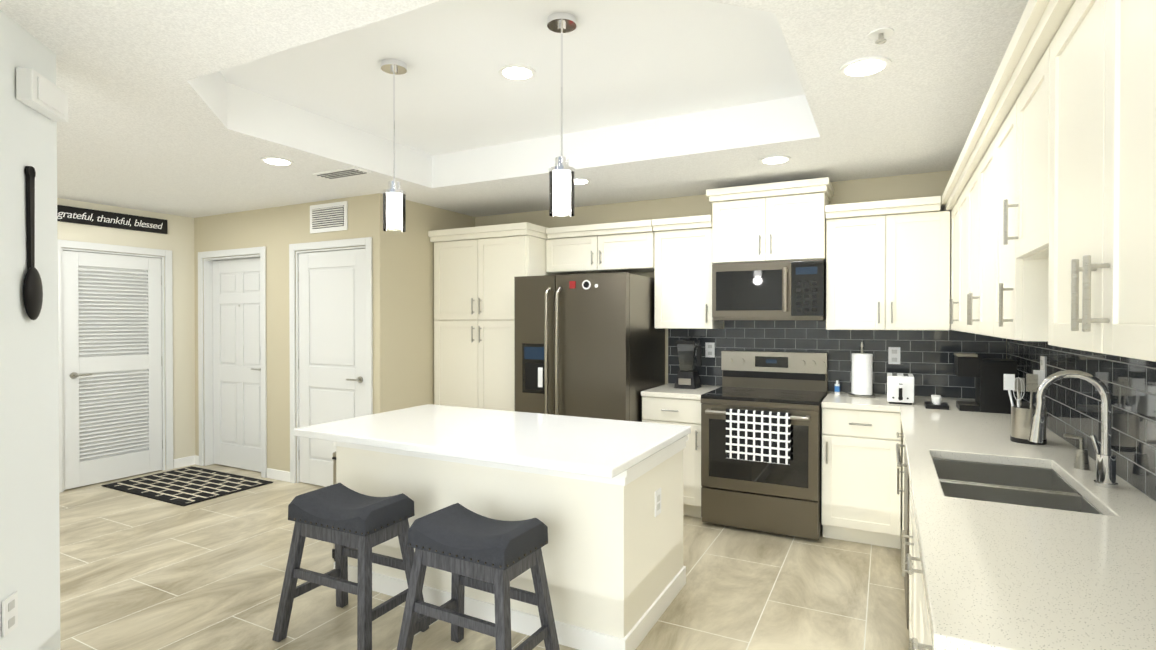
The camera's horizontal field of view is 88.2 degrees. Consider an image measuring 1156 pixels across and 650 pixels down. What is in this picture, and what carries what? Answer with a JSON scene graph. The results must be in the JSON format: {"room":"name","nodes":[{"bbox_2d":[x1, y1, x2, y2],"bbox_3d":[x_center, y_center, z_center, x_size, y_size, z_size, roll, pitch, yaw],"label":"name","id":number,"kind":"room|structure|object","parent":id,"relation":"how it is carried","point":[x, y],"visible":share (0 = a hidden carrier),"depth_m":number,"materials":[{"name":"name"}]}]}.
{"room":"kitchen","nodes":[
{"label":"kitchen","id":0,"kind":"room"},
{"bbox_2d":[0,10,59,649],"bbox_3d":[-1.879,0.197,1.680,0.140,2.460,1.250,0,0,-18],"label":"wall","id":1,"kind":"structure","parent":0,"point":[29,490],"depth_m":2.10,"materials":[{"name":"white paint"}]},
{"bbox_2d":[2,591,17,637],"bbox_3d":[-1.895,0.965,1.990,0.008,0.120,0.075,0,0,-18],"label":"electrical outlet","id":2,"kind":"object","parent":1,"relation":"attached to","point":[9,613],"visible":1,"depth_m":1.98,"materials":[{"name":"white plastic"}]},
{"bbox_2d":[23,166,42,319],"bbox_3d":[-1.927,-0.288,2.106,0.077,0.544,0.077,0,1,27],"label":"decorative spoon","id":3,"kind":"object","parent":1,"relation":"attached to","point":[32,293],"visible":1,"depth_m":2.09,"materials":[{"name":"black wood"}]},
{"bbox_2d":[16,67,67,121],"bbox_3d":[-1.928,-0.827,2.154,0.053,0.110,0.240,0,0,-18],"label":"door chime","id":4,"kind":"object","parent":1,"relation":"attached to","point":[39,93],"visible":1,"depth_m":2.10,"materials":[{"name":"white plastic"}]},
{"bbox_2d":[57,198,194,469],"bbox_3d":[-5.345,0.185,3.168,0.120,2.460,6.350,0,1,27],"label":"wall","id":5,"kind":"structure","parent":0,"point":[178,239],"depth_m":5.81,"materials":[{"name":"beige paint"}]},
{"bbox_2d":[57,205,167,233],"bbox_3d":[-4.149,-0.935,5.310,0.019,0.135,0.910,0,1,27],"label":"sign board","id":6,"kind":"object","parent":5,"relation":"attached to","point":[105,214],"visible":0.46,"depth_m":5.30,"materials":[{"name":"black wood"}]},
{"bbox_2d":[57,212,162,228],"bbox_3d":[-4.137,-0.927,5.308,0.002,0.081,0.817,0,1,27],"label":"lettering","id":7,"kind":"object","parent":6,"relation":"attached to","point":[82,216],"visible":1,"depth_m":5.26,"materials":[{"name":"white paint"}]},
{"bbox_2d":[58,239,172,492],"bbox_3d":[-4.177,0.341,5.369,0.161,2.112,0.934,0,1,27],"label":"louvered door","id":8,"kind":"structure","parent":5,"relation":"in","point":[115,364],"depth_m":5.35,"materials":[{"name":"white wood"}]},
{"bbox_2d":[194,193,390,482],"bbox_3d":[-2.738,0.166,5.460,2.640,2.460,0.120,0,1,27],"label":"wall","id":9,"kind":"structure","parent":0,"point":[275,231],"depth_m":5.34,"materials":[{"name":"beige paint"}]},
{"bbox_2d":[198,246,266,477],"bbox_3d":[-3.276,0.338,5.728,1.024,2.112,0.137,0,1,27],"label":"entry door","id":10,"kind":"structure","parent":9,"relation":"in","point":[232,392],"depth_m":5.80,"materials":[{"name":"white wood"}]},
{"bbox_2d":[267,468,289,481],"bbox_3d":[-2.698,1.352,5.372,0.320,0.090,0.012,0,1,27],"label":"baseboard","id":11,"kind":"structure","parent":9,"relation":"attached to","point":[275,474],"depth_m":5.36,"materials":[{"name":"white wood"}]},
{"bbox_2d":[310,201,347,233],"bbox_3d":[-2.119,-0.911,5.048,0.450,0.240,0.022,0,1,27],"label":"air vent","id":12,"kind":"object","parent":9,"relation":"in","point":[328,217],"visible":1,"depth_m":5.04,"materials":[{"name":"white metal"}]},
{"bbox_2d":[289,237,372,486],"bbox_3d":[-2.088,0.343,5.096,0.994,2.112,0.161,0,1,27],"label":"closet door","id":13,"kind":"structure","parent":9,"relation":"in","point":[331,362],"depth_m":5.10,"materials":[{"name":"white wood"}]},
{"bbox_2d":[391,200,474,410],"bbox_3d":[-1.331,0.166,5.435,0.120,2.460,1.130,0,1,27],"label":"wall","id":14,"kind":"structure","parent":0,"point":[412,315],"depth_m":5.15,"materials":[{"name":"beige paint"}]},
{"bbox_2d":[59,464,908,649],"bbox_3d":[-1.972,1.473,2.201,7.170,0.100,7.720,0,1,27],"label":"floor","id":15,"kind":"structure","parent":0,"point":[137,572],"depth_m":3.20,"materials":[{"name":"tile"}]},
{"bbox_2d":[101,466,272,505],"bbox_3d":[-3.417,1.393,5.226,1.220,0.010,0.760,0,1,27],"label":"door mat","id":16,"kind":"object","parent":15,"relation":"on","point":[186,486],"visible":0.93,"depth_m":5.16,"materials":[{"name":"black fabric"}]},
{"bbox_2d":[332,452,335,560],"bbox_3d":[-1.311,1.088,3.689,0.230,0.645,0.375,0,1,27],"label":"island end panel","id":17,"kind":"object","parent":15,"relation":"on","point":[334,482],"visible":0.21,"depth_m":3.59,"materials":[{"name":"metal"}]},
{"bbox_2d":[272,483,428,649],"bbox_3d":[-1.036,1.096,2.733,0.566,0.645,0.398,0,1,26],"label":"stool","id":18,"kind":"object","parent":15,"relation":"on","point":[347,521],"visible":1,"depth_m":2.66,"materials":[{"name":"wood"}]},
{"bbox_2d":[397,503,559,649],"bbox_3d":[-0.401,1.099,2.404,0.566,0.645,0.398,0,1,29],"label":"stool","id":19,"kind":"object","parent":15,"relation":"on","point":[463,545],"visible":1,"depth_m":2.34,"materials":[{"name":"wood"}]},
{"bbox_2d":[428,222,559,410],"bbox_3d":[-0.713,0.281,5.355,1.030,2.231,0.683,0,1,27],"label":"pantry","id":20,"kind":"object","parent":15,"relation":"on","point":[478,269],"visible":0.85,"depth_m":5.09,"materials":[{"name":"beige wood"}]},
{"bbox_2d":[333,438,688,649],"bbox_3d":[-0.384,1.022,3.284,1.754,0.785,0.854,0,1,27],"label":"kitchen island","id":21,"kind":"object","parent":15,"relation":"on","point":[612,554],"depth_m":2.75,"materials":[{"name":"white paint"}]},
{"bbox_2d":[293,404,690,477],"bbox_3d":[-0.452,0.573,3.220,1.865,0.040,1.060,0,1,27],"label":"countertop","id":22,"kind":"structure","parent":21,"relation":"on","point":[604,448],"depth_m":2.99,"materials":[{"name":"stone"}]},
{"bbox_2d":[514,272,664,421],"bbox_3d":[0.099,0.512,4.785,0.940,1.780,0.912,0,1,27],"label":"refrigerator","id":23,"kind":"object","parent":15,"relation":"on","point":[590,345],"visible":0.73,"depth_m":4.42,"materials":[{"name":"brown metal"}]},
{"bbox_2d":[642,396,701,517],"bbox_3d":[0.809,0.966,4.592,0.462,0.874,0.646,0,1,27],"label":"base cabinet","id":24,"kind":"object","parent":15,"relation":"on","point":[674,411],"visible":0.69,"depth_m":4.29,"materials":[{"name":"beige wood"}]},
{"bbox_2d":[641,383,721,399],"bbox_3d":[0.815,0.509,4.602,0.462,0.036,0.632,0,1,27],"label":"countertop","id":25,"kind":"structure","parent":24,"relation":"on","point":[668,390],"depth_m":4.42,"materials":[{"name":"stone"}]},
{"bbox_2d":[674,337,701,388],"bbox_3d":[0.871,0.295,4.665,0.189,0.392,0.181,0,1,27],"label":"blender","id":26,"kind":"object","parent":25,"relation":"on","point":[688,379],"visible":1,"depth_m":4.62,"materials":[{"name":"black plastic"}]},
{"bbox_2d":[701,350,827,539],"bbox_3d":[1.331,0.806,4.243,0.768,1.200,0.746,0,1,27],"label":"range","id":27,"kind":"object","parent":15,"relation":"on","point":[761,440],"visible":1,"depth_m":3.99,"materials":[{"name":"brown metal"}]},
{"bbox_2d":[821,407,901,548],"bbox_3d":[1.914,0.971,4.019,0.457,0.874,0.646,0,1,27],"label":"base cabinet","id":28,"kind":"object","parent":15,"relation":"on","point":[861,500],"visible":0.9,"depth_m":3.77,"materials":[{"name":"beige wood"}]},
{"bbox_2d":[821,392,896,411],"bbox_3d":[1.909,0.514,4.033,0.432,0.036,0.636,0,1,27],"label":"countertop","id":29,"kind":"structure","parent":28,"relation":"on","point":[842,401],"depth_m":3.83,"materials":[{"name":"stone"}]},
{"bbox_2d":[834,380,839,394],"bbox_3d":[1.847,0.444,4.246,0.036,0.100,0.037,0,1,27],"label":"soap bottle","id":30,"kind":"object","parent":29,"relation":"on","point":[837,388],"visible":1,"depth_m":4.23,"materials":[{"name":"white plastic"}]},
{"bbox_2d":[848,342,875,397],"bbox_3d":[1.970,0.307,4.136,0.170,0.375,0.170,0,1,27],"label":"paper towel holder","id":31,"kind":"object","parent":29,"relation":"on","point":[862,377],"visible":1,"depth_m":4.08,"materials":[{"name":"white paper"}]},
{"bbox_2d":[887,373,913,404],"bbox_3d":[2.082,0.409,3.852,0.150,0.176,0.302,0,1,27],"label":"toaster","id":32,"kind":"object","parent":29,"relation":"on","point":[900,388],"visible":1,"depth_m":3.74,"materials":[{"name":"white plastic"}]},
{"bbox_2d":[896,432,1044,649],"bbox_3d":[1.697,0.984,2.480,0.655,0.874,3.577,0,1,27],"label":"base cabinet","id":33,"kind":"object","parent":15,"relation":"on","point":[918,623],"visible":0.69,"depth_m":2.14,"materials":[{"name":"white painted wood"},{"name":"brushed nickel"}]},
{"bbox_2d":[897,396,1155,649],"bbox_3d":[1.709,0.527,2.463,0.636,0.036,3.607,0,1,27],"label":"countertop","id":34,"kind":"structure","parent":33,"relation":"on","point":[1000,576],"depth_m":1.36,"materials":[{"name":"stone"}]},
{"bbox_2d":[924,395,948,409],"bbox_3d":[2.168,0.464,3.606,0.120,0.070,0.160,0,1,27],"label":"tray","id":35,"kind":"object","parent":34,"relation":"on","point":[936,403],"visible":1,"depth_m":3.55,"materials":[{"name":"black plastic"}]},
{"bbox_2d":[954,353,1016,413],"bbox_3d":[2.384,0.335,3.505,0.285,0.330,0.220,0,1,27],"label":"coffee maker","id":36,"kind":"object","parent":34,"relation":"on","point":[991,395],"visible":0.94,"depth_m":3.41,"materials":[{"name":"black plastic"}]},
{"bbox_2d":[932,458,1102,514],"bbox_3d":[1.450,0.654,2.026,0.416,0.210,0.746,0,1,27],"label":"sink","id":37,"kind":"object","parent":34,"relation":"in","point":[1032,487],"visible":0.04,"depth_m":2.09,"materials":[{"name":"silver metal"}]},
{"bbox_2d":[1003,370,1046,444],"bbox_3d":[1.949,0.353,2.599,0.150,0.310,0.153,0,1,27],"label":"utensil crock","id":38,"kind":"object","parent":34,"relation":"on","point":[1021,417],"visible":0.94,"depth_m":2.57,"materials":[{"name":"silver metal"}]},
{"bbox_2d":[1028,370,1117,487],"bbox_3d":[1.617,0.330,1.955,0.230,0.367,0.092,0,1,27],"label":"faucet","id":39,"kind":"object","parent":34,"relation":"on","point":[1105,468],"visible":1,"depth_m":1.91,"materials":[{"name":"silver metal"}]},
{"bbox_2d":[1064,434,1089,469],"bbox_3d":[1.780,0.451,2.129,0.073,0.121,0.044,0,1,27],"label":"soap pump","id":40,"kind":"object","parent":34,"relation":"on","point":[1081,461],"visible":1,"depth_m":2.11,"materials":[{"name":"silver metal"}]},
{"bbox_2d":[0,0,1028,217],"bbox_3d":[-1.972,-1.212,2.179,7.170,0.350,7.720,0,1,27],"label":"ceiling","id":41,"kind":"structure","parent":0,"point":[193,108],"depth_m":3.13,"materials":[{"name":"white paint"}]},
{"bbox_2d":[261,157,293,165],"bbox_3d":[-1.921,-1.045,3.810,0.190,0.009,0.190,0,1,27],"label":"recessed light","id":42,"kind":"object","parent":41,"relation":"in","point":[279,161],"visible":0.94,"depth_m":3.79,"materials":[{"name":"white"}]},
{"bbox_2d":[312,167,370,178],"bbox_3d":[-1.630,-1.044,4.110,0.400,0.015,0.150,0,1,27],"label":"ceiling vent","id":43,"kind":"object","parent":41,"relation":"in","point":[343,172],"visible":1,"depth_m":4.08,"materials":[{"name":"white metal"}]},
{"bbox_2d":[381,58,406,231],"bbox_3d":[-0.911,-0.881,2.956,0.124,0.825,0.124,0,1,27],"label":"pendant light","id":44,"kind":"object","parent":41,"relation":"hanging from","point":[394,205],"visible":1,"depth_m":2.94,"materials":[{"name":"silver metal"}]},
{"bbox_2d":[498,64,535,80],"bbox_3d":[-0.311,-1.288,3.047,0.190,0.009,0.190,0,1,27],"label":"recessed light","id":45,"kind":"object","parent":41,"relation":"in","point":[517,72],"visible":0.94,"depth_m":3.03,"materials":[{"name":"white"}]},
{"bbox_2d":[547,12,576,216],"bbox_3d":[-0.068,-0.877,2.519,0.124,0.825,0.124,0,1,27],"label":"pendant light","id":46,"kind":"object","parent":41,"relation":"hanging from","point":[561,185],"visible":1,"depth_m":2.50,"materials":[{"name":"silver metal"}]},
{"bbox_2d":[575,178,590,184],"bbox_3d":[-0.003,-1.049,4.359,0.190,0.009,0.190,0,1,27],"label":"recessed light","id":47,"kind":"object","parent":41,"relation":"in","point":[580,181],"visible":0.6,"depth_m":4.34,"materials":[{"name":"white"}]},
{"bbox_2d":[760,155,790,163],"bbox_3d":[1.250,-1.045,3.777,0.190,0.009,0.190,0,1,27],"label":"recessed light","id":48,"kind":"object","parent":41,"relation":"in","point":[778,159],"visible":0.96,"depth_m":3.75,"materials":[{"name":"white plastic"}]},
{"bbox_2d":[839,56,891,77],"bbox_3d":[1.151,-1.033,2.392,0.190,0.009,0.190,0,1,27],"label":"recessed light","id":49,"kind":"object","parent":41,"relation":"in","point":[865,66],"visible":1,"depth_m":2.38,"materials":[{"name":"white plastic"}]},
{"bbox_2d":[868,27,893,43],"bbox_3d":[1.073,-1.019,2.112,0.080,0.033,0.080,0,1,27],"label":"sprinkler","id":50,"kind":"object","parent":41,"relation":"attached to","point":[879,34],"visible":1,"depth_m":2.11,"materials":[{"name":"white metal"}]},
{"bbox_2d":[475,170,1006,523],"bbox_3d":[0.878,0.170,4.994,4.450,2.460,0.120,0,1,27],"label":"wall","id":51,"kind":"structure","parent":0,"point":[929,184],"depth_m":4.93,"materials":[{"name":"beige paint"}]},
{"bbox_2d":[546,220,654,274],"bbox_3d":[0.223,-0.636,5.025,0.976,0.371,0.393,0,1,27],"label":"upper cabinet","id":52,"kind":"object","parent":51,"relation":"attached to","point":[627,247],"visible":0.96,"depth_m":4.88,"materials":[{"name":"beige wood"}]},
{"bbox_2d":[652,215,722,328],"bbox_3d":[0.867,-0.396,4.694,0.462,0.846,0.393,0,1,27],"label":"upper cabinet","id":53,"kind":"object","parent":51,"relation":"attached to","point":[683,274],"visible":0.94,"depth_m":4.57,"materials":[{"name":"beige wood"}]},
{"bbox_2d":[706,177,833,263],"bbox_3d":[1.412,-0.727,4.386,0.834,0.539,0.433,0,1,27],"label":"upper cabinet","id":54,"kind":"object","parent":51,"relation":"attached to","point":[781,221],"visible":1,"depth_m":4.22,"materials":[{"name":"beige wood"}]},
{"bbox_2d":[712,259,825,320],"bbox_3d":[1.411,-0.241,4.382,0.765,0.420,0.447,0,1,27],"label":"microwave","id":55,"kind":"object","parent":54,"relation":"attached to","point":[792,290],"visible":1,"depth_m":4.21,"materials":[{"name":"brown metal"}]},
{"bbox_2d":[668,321,1005,398],"bbox_3d":[1.783,0.230,4.450,2.318,0.523,0.007,0,1,27],"label":"tile backsplash","id":56,"kind":"structure","parent":51,"relation":"attached to","point":[927,359],"depth_m":4.34,"materials":[{"name":"black tile"}]},
{"bbox_2d":[705,342,714,356],"bbox_3d":[1.066,0.201,4.813,0.075,0.120,0.008,0,1,27],"label":"electrical outlet","id":57,"kind":"object","parent":56,"relation":"attached to","point":[709,349],"visible":1,"depth_m":4.81,"materials":[{"name":"white plastic"}]},
{"bbox_2d":[888,347,899,363],"bbox_3d":[2.233,0.216,4.207,0.075,0.120,0.008,0,1,27],"label":"electrical outlet","id":58,"kind":"object","parent":56,"relation":"attached to","point":[893,355],"visible":1,"depth_m":4.21,"materials":[{"name":"white plastic"}]},
{"bbox_2d":[825,196,950,329],"bbox_3d":[2.094,-0.390,4.057,0.730,0.846,0.393,0,1,27],"label":"upper cabinet","id":59,"kind":"object","parent":51,"relation":"attached to","point":[887,264],"visible":1,"depth_m":3.92,"materials":[{"name":"beige wood"}]},
{"bbox_3d":[1.158,0.207,0.569,0.120,2.460,7.720,0,1,27],"label":"wall","id":60,"kind":"structure","parent":0,"visible":0},
{"bbox_2d":[940,0,1155,361],"bbox_3d":[1.767,-0.376,2.320,0.393,0.846,3.778,0,1,27],"label":"upper cabinet","id":61,"kind":"object","parent":60,"relation":"attached to","point":[1048,199],"visible":1,"depth_m":1.37,"materials":[{"name":"beige wood"}]},
{"bbox_2d":[1007,339,1155,500],"bbox_3d":[1.952,0.280,2.246,0.007,0.459,3.748,0,1,27],"label":"tile backsplash","id":62,"kind":"structure","parent":60,"relation":"attached to","point":[1072,406],"depth_m":2.15,"materials":[{"name":"black tile"}]},
{"bbox_2d":[1040,356,1044,369],"bbox_3d":[2.330,0.216,2.991,0.008,0.120,0.075,0,1,27],"label":"outlet","id":63,"kind":"object","parent":62,"relation":"attached to","point":[1042,362],"visible":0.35,"depth_m":2.98,"materials":[{"name":"white plastic"}]}
]}

